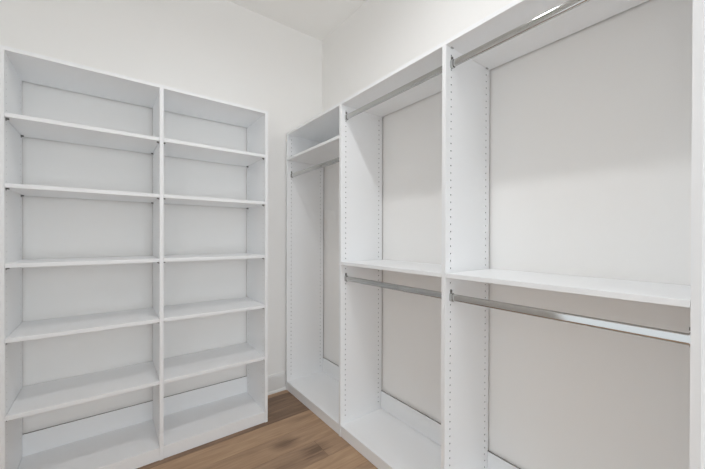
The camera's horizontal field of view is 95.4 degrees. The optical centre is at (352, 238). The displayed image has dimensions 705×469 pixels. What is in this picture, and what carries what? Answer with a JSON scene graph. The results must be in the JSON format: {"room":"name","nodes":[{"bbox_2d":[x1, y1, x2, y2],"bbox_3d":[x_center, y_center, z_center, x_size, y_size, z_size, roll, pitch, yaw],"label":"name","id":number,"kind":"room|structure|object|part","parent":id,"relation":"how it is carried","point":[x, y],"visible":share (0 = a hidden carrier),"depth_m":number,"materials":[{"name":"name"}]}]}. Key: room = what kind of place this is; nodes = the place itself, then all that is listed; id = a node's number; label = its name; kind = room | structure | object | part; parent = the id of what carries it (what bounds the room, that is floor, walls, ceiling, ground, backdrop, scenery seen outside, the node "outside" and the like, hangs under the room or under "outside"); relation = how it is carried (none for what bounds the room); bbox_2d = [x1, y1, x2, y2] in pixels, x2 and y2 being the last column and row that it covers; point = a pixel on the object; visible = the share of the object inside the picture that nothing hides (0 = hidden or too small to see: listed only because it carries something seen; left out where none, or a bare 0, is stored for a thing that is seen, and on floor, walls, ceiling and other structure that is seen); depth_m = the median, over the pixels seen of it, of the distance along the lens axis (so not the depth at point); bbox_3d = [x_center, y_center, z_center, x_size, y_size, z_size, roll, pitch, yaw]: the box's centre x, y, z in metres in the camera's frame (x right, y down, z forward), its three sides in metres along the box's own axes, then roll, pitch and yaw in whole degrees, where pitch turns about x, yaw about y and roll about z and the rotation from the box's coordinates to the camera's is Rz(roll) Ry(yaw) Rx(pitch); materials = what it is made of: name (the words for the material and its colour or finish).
{"room":"walk-in closet","nodes":[
{"label":"walk-in closet","id":0,"kind":"room"},
{"bbox_2d":[0,0,321,433],"bbox_3d":[-1.083,-0.254,2.298,2.158,2.985,0.100,0,0,-37],"label":"wall","id":1,"kind":"structure","parent":0,"point":[225,50],"depth_m":2.06,"materials":[{"name":"white paint"}]},
{"bbox_2d":[268,371,285,394],"bbox_3d":[-0.668,1.166,2.541,0.295,0.144,0.026,0,0,-37],"label":"baseboard","id":2,"kind":"structure","parent":1,"relation":"attached to","point":[276,382],"depth_m":2.58,"materials":[{"name":"white paint"}]},
{"bbox_2d":[137,390,377,468],"bbox_3d":[0.282,1.283,-0.414,3.258,0.060,6.086,0,0,-37],"label":"floor","id":3,"kind":"structure","parent":0,"point":[293,436],"depth_m":1.89,"materials":[{"name":"brown wood"}]},
{"bbox_2d":[0,45,267,468],"bbox_3d":[-1.178,0.192,1.935,1.243,2.096,0.367,0,0,-37],"label":"bookcase","id":4,"kind":"object","parent":3,"relation":"on","point":[136,436],"visible":1,"depth_m":1.80,"materials":[{"name":"white laminate"}]},
{"bbox_3d":[-1.665,0.202,1.565,0.019,2.076,0.367,0,0,-37],"label":"panel","id":5,"kind":"part","parent":4,"relation":"part of","materials":[{"name":"white plastic"}]},
{"bbox_3d":[-1.423,0.805,1.753,0.593,0.019,0.367,0,0,-37],"label":"shelf","id":6,"kind":"part","parent":4,"relation":"part of","materials":[{"name":"white plastic"}]},
{"bbox_3d":[-1.422,0.458,1.752,0.593,0.019,0.367,0,0,-37],"label":"shelf","id":7,"kind":"part","parent":4,"relation":"part of","materials":[{"name":"white plastic"}]},
{"bbox_3d":[-1.421,0.122,1.750,0.593,0.019,0.367,0,0,-37],"label":"shelf","id":8,"kind":"part","parent":4,"relation":"part of","materials":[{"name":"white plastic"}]},
{"bbox_3d":[-1.420,-0.237,1.749,0.593,0.019,0.367,0,0,-37],"label":"shelf","id":9,"kind":"part","parent":4,"relation":"part of","materials":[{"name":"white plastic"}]},
{"bbox_3d":[-1.419,-0.551,1.748,0.593,0.019,0.367,0,0,-37],"label":"shelf","id":10,"kind":"part","parent":4,"relation":"part of","materials":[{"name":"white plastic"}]},
{"bbox_3d":[-1.528,1.108,1.893,0.593,0.118,0.010,0,0,-37],"label":"rail","id":11,"kind":"part","parent":4,"relation":"part of","materials":[{"name":"white plastic"}]},
{"bbox_3d":[-1.421,1.178,1.752,0.593,0.019,0.360,0,0,-37],"label":"panel","id":12,"kind":"part","parent":4,"relation":"part of","materials":[{"name":"white plastic"}]},
{"bbox_3d":[-1.175,-0.847,1.931,1.243,0.019,0.367,0,0,-37],"label":"panel","id":13,"kind":"part","parent":4,"relation":"part of","materials":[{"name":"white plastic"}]},
{"bbox_3d":[-1.041,1.108,2.263,0.591,0.118,0.010,0,0,-37],"label":"rail","id":14,"kind":"part","parent":4,"relation":"part of","materials":[{"name":"white laminate"}]},
{"bbox_3d":[-0.935,0.805,2.123,0.590,0.019,0.367,0,0,-37],"label":"shelf","id":15,"kind":"part","parent":4,"relation":"part of","materials":[{"name":"white plastic"}]},
{"bbox_3d":[-0.934,0.458,2.121,0.590,0.019,0.367,0,0,-37],"label":"shelf","id":16,"kind":"part","parent":4,"relation":"part of","materials":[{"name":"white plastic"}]},
{"bbox_3d":[-0.933,0.122,2.120,0.590,0.019,0.367,0,0,-37],"label":"shelf","id":17,"kind":"part","parent":4,"relation":"part of","materials":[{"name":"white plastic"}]},
{"bbox_3d":[-0.932,-0.237,2.118,0.590,0.019,0.367,0,0,-37],"label":"shelf","id":18,"kind":"part","parent":4,"relation":"part of","materials":[{"name":"white plastic"}]},
{"bbox_3d":[-0.931,-0.552,2.117,0.590,0.019,0.367,0,0,-37],"label":"shelf","id":19,"kind":"part","parent":4,"relation":"part of","materials":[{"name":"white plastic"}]},
{"bbox_3d":[-0.934,1.177,2.121,0.591,0.019,0.360,0,0,-37],"label":"panel","id":20,"kind":"part","parent":4,"relation":"part of","materials":[{"name":"white plastic"}]},
{"bbox_3d":[-0.690,0.201,2.304,0.019,2.076,0.367,0,0,-37],"label":"panel","id":21,"kind":"part","parent":4,"relation":"part of","materials":[{"name":"white plastic"}]},
{"bbox_2d":[286,0,704,468],"bbox_3d":[0.294,0.196,1.808,0.354,2.096,2.310,0,0,-37],"label":"organizer","id":22,"kind":"object","parent":3,"relation":"on","point":[349,397],"visible":1,"depth_m":1.55,"materials":[{"name":"white laminate"}]},
{"bbox_3d":[-0.397,0.200,2.721,0.354,2.076,0.019,0,0,-37],"label":"panel","id":23,"kind":"part","parent":22,"relation":"part of","materials":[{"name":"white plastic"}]},
{"bbox_2d":[287,135,338,164],"bbox_3d":[-0.166,-0.641,2.415,0.354,0.019,0.740,0,0,-37],"label":"shelf","id":24,"kind":"object","parent":22,"relation":"attached to","point":[328,150],"depth_m":2.42,"materials":[{"name":"white laminate"}]},
{"bbox_3d":[-0.173,1.178,2.420,0.346,0.019,0.740,0,0,-37],"label":"panel","id":25,"kind":"part","parent":22,"relation":"part of","materials":[{"name":"white plastic"}]},
{"bbox_3d":[-0.037,1.108,2.523,0.010,0.121,0.740,0,0,-37],"label":"rail","id":26,"kind":"part","parent":22,"relation":"part of","materials":[{"name":"white plastic"}]},
{"bbox_3d":[0.292,1.182,1.806,0.346,0.019,0.762,0,0,-37],"label":"panel","id":27,"kind":"part","parent":22,"relation":"part of","materials":[{"name":"white plastic"}]},
{"bbox_2d":[341,260,441,276],"bbox_3d":[0.298,0.158,1.804,0.354,0.019,0.761,0,0,-37],"label":"shelf","id":28,"kind":"object","parent":22,"relation":"attached to","point":[428,269],"depth_m":1.75,"materials":[{"name":"white laminate"}]},
{"bbox_3d":[0.429,1.112,1.909,0.010,0.121,0.762,0,0,-37],"label":"rail","id":29,"kind":"part","parent":22,"relation":"part of","materials":[{"name":"white laminate"}]},
{"bbox_3d":[0.297,-0.842,1.804,0.354,0.019,2.310,0,0,-37],"label":"panel","id":30,"kind":"part","parent":22,"relation":"part of","materials":[{"name":"white plastic"}]},
{"bbox_3d":[0.891,1.115,1.298,0.010,0.121,0.729,0,0,-37],"label":"rail","id":31,"kind":"part","parent":22,"relation":"part of","materials":[{"name":"white laminate"}]},
{"bbox_2d":[445,269,690,307],"bbox_3d":[0.760,0.162,1.194,0.354,0.019,0.729,0,0,-37],"label":"shelf","id":32,"kind":"object","parent":22,"relation":"attached to","point":[649,292],"depth_m":1.06,"materials":[{"name":"white laminate"}]},
{"bbox_3d":[0.986,0.211,0.895,0.354,2.076,0.019,0,0,-37],"label":"panel","id":33,"kind":"part","parent":22,"relation":"part of","materials":[{"name":"white plastic"}]},
{"bbox_2d":[228,0,366,40],"bbox_3d":[0.427,-1.785,0.304,2.158,0.100,5.086,0,0,-37],"label":"ceiling","id":34,"kind":"structure","parent":0,"point":[317,19],"depth_m":2.48,"materials":[{"name":"white paint"}]},
{"bbox_2d":[322,0,692,468],"bbox_3d":[1.273,-0.242,0.892,0.100,2.985,4.986,0,0,-37],"label":"wall","id":35,"kind":"structure","parent":0,"point":[590,128],"depth_m":1.35,"materials":[{"name":"white paint"}]}
]}

